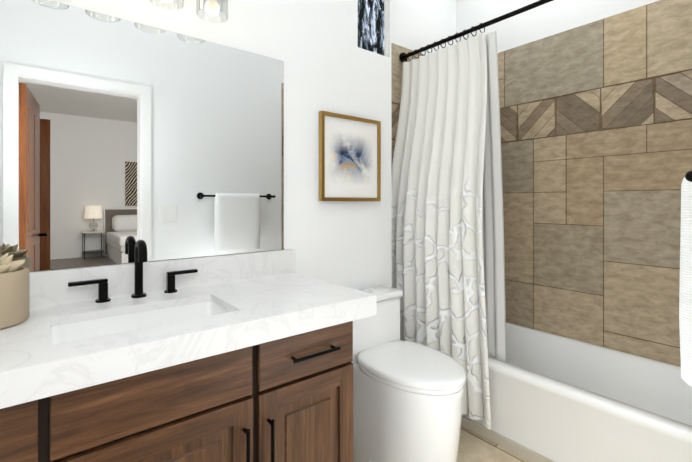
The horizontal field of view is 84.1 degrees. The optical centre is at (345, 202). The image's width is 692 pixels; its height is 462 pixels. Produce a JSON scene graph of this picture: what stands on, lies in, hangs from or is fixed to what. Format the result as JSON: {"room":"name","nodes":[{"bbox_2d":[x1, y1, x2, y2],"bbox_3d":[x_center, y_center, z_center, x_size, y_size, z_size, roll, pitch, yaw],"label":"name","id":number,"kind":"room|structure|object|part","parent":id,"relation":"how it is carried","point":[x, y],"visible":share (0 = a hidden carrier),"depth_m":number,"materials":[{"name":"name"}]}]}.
{"room":"bathroom","nodes":[
{"label":"bathroom","id":0,"kind":"room"},
{"bbox_2d":[31,0,357,289],"bbox_3d":[-0.779,-0.300,1.552,1.955,3.100,0.250,0,0,-39],"label":"wall","id":1,"kind":"structure","parent":0,"point":[312,45],"depth_m":1.85,"materials":[{"name":"white paint"}]},
{"bbox_2d":[0,0,283,271],"bbox_3d":[-0.824,-0.217,1.348,1.370,0.870,0.006,0,0,-39],"label":"vanity mirror","id":2,"kind":"object","parent":1,"relation":"attached to","point":[119,138],"visible":1,"depth_m":1.38,"materials":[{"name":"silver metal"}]},
{"bbox_2d":[149,0,183,9],"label":"sconce","id":3,"kind":"object","parent":1,"relation":"attached to","point":[149,0],"depth_m":1.39,"materials":[{"name":"clear glass"}]},
{"bbox_2d":[196,0,227,22],"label":"sconce","id":4,"kind":"object","parent":1,"relation":"attached to","point":[203,1],"depth_m":1.46,"materials":[{"name":"clear glass"}]},
{"bbox_2d":[319,111,380,200],"bbox_3d":[0.029,-0.228,2.018,0.400,0.444,0.026,0,0,-39],"label":"framed artwork","id":5,"kind":"object","parent":1,"relation":"attached to","point":[349,158],"visible":0.96,"depth_m":2.00,"materials":[{"name":"white paper"}]},
{"bbox_2d":[358,0,386,56],"bbox_3d":[0.136,-1.163,2.166,0.242,0.654,0.023,0,0,-39],"label":"clerestory window","id":6,"kind":"structure","parent":1,"relation":"in","point":[372,25],"depth_m":2.18,"materials":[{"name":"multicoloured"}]},
{"bbox_2d":[358,47,389,288],"bbox_3d":[0.079,0.207,2.238,0.243,2.085,0.250,0,0,-39],"label":"wall","id":7,"kind":"structure","parent":0,"point":[373,216],"depth_m":2.15,"materials":[{"name":"white paint"}]},
{"bbox_2d":[387,0,390,286],"bbox_3d":[0.180,-0.300,2.319,0.015,3.100,0.250,0,0,-39],"label":"wall","id":8,"kind":"structure","parent":0,"point":[389,28],"depth_m":2.22,"materials":[{"name":"white paint"}]},
{"bbox_2d":[391,0,455,54],"bbox_3d":[0.501,-0.300,2.831,1.127,3.100,0.150,0,0,-39],"label":"wall","id":9,"kind":"structure","parent":0,"point":[417,24],"depth_m":2.78,"materials":[{"name":"white paint"}]},
{"bbox_2d":[391,43,423,167],"bbox_3d":[0.553,0.090,2.772,0.820,2.320,0.007,0,0,-39],"label":"wall tile","id":10,"kind":"structure","parent":9,"relation":"attached to","point":[396,71],"depth_m":2.59,"materials":[{"name":"tile"}]},
{"bbox_2d":[457,425,529,461],"bbox_3d":[0.221,1.300,1.411,3.340,0.100,2.020,0,0,-39],"label":"floor","id":11,"kind":"structure","parent":0,"point":[474,447],"depth_m":1.93,"materials":[{"name":"tile"}]},
{"bbox_2d":[0,240,376,461],"bbox_3d":[-0.626,0.689,1.140,1.430,1.122,0.581,0,0,-39],"label":"bathroom vanity","id":12,"kind":"object","parent":11,"relation":"on","point":[244,357],"visible":1,"depth_m":1.10,"materials":[{"name":"white stone"}]},
{"bbox_2d":[0,253,29,329],"bbox_3d":[-0.965,0.234,1.032,0.176,0.191,0.176,0,0,-39],"label":"planter","id":13,"kind":"object","parent":12,"relation":"on","point":[14,293],"visible":1,"depth_m":1.02,"materials":[{"name":"beige ceramic"}]},
{"bbox_2d":[68,240,197,302],"bbox_3d":[-0.709,0.229,1.323,0.402,0.202,0.108,0,0,-39],"label":"faucet","id":14,"kind":"object","parent":12,"relation":"on","point":[140,252],"depth_m":1.33,"materials":[{"name":"black metal"}]},
{"bbox_2d":[50,301,228,344],"bbox_3d":[-0.584,0.415,1.135,0.484,0.120,0.289,0,0,-39],"label":"sink","id":15,"kind":"object","parent":12,"relation":"in","point":[95,325],"depth_m":1.22,"materials":[{"name":"white ceramic"}]},
{"bbox_2d":[351,285,465,461],"bbox_3d":[0.259,0.854,1.802,0.394,0.792,0.648,0,0,-39],"label":"toilet","id":16,"kind":"object","parent":11,"relation":"on","point":[407,400],"visible":0.81,"depth_m":1.64,"materials":[{"name":"white ceramic"}]},
{"bbox_3d":[0.156,0.829,1.932,0.360,0.742,0.316,0,0,-39],"label":"tank","id":17,"kind":"part","parent":16,"relation":"part of","materials":[{"name":"white ceramic"}]},
{"bbox_3d":[0.305,0.740,1.745,0.394,0.061,0.502,0,0,-39],"label":"seat","id":18,"kind":"part","parent":16,"relation":"part of","materials":[{"name":"white plastic"}]},
{"bbox_2d":[461,322,691,461],"bbox_3d":[1.130,1.045,2.118,0.712,0.410,1.726,0,0,-39],"label":"bathtub","id":19,"kind":"object","parent":11,"relation":"on","point":[555,398],"visible":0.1,"depth_m":1.90,"materials":[{"name":"white ceramic"}]},
{"bbox_2d":[456,0,658,52],"bbox_3d":[1.466,-0.300,2.406,0.150,3.100,2.020,0,0,-39],"label":"wall","id":20,"kind":"structure","parent":0,"point":[551,18],"depth_m":2.57,"materials":[{"name":"white paint"}]},
{"bbox_2d":[497,0,691,366],"bbox_3d":[1.414,-0.060,2.345,0.007,2.020,1.750,0,0,-39],"label":"wall tile","id":21,"kind":"structure","parent":20,"relation":"attached to","point":[596,132],"depth_m":2.24,"materials":[{"name":"tile"}]},
{"bbox_3d":[1.220,-0.300,0.993,2.000,3.100,0.120,0,0,-39],"label":"wall","id":22,"kind":"structure","parent":0,"visible":0},
{"bbox_2d":[679,171,691,386],"bbox_3d":[0.911,0.159,0.907,0.642,0.470,0.130,0,0,-39],"label":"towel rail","id":23,"kind":"object","parent":22,"relation":"attached to","point":[685,309],"visible":1,"depth_m":0.81,"materials":[{"name":"white fabric"}]},
{"bbox_3d":[1.622,0.090,1.395,0.870,2.320,0.007,0,0,-39],"label":"wall tile","id":24,"kind":"structure","parent":22,"relation":"attached to","visible":0},
{"bbox_2d":[391,0,552,429],"bbox_3d":[0.867,0.057,1.908,0.250,2.155,1.728,0,0,-39],"label":"shower curtain","id":25,"kind":"object","parent":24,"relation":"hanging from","point":[447,252],"visible":0.85,"depth_m":2.17,"materials":[{"name":"white fabric"}]},
{"bbox_3d":[0.925,-0.985,1.954,0.060,0.070,1.728,0,0,-39],"label":"rod","id":26,"kind":"part","parent":25,"relation":"part of","materials":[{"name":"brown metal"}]}
]}

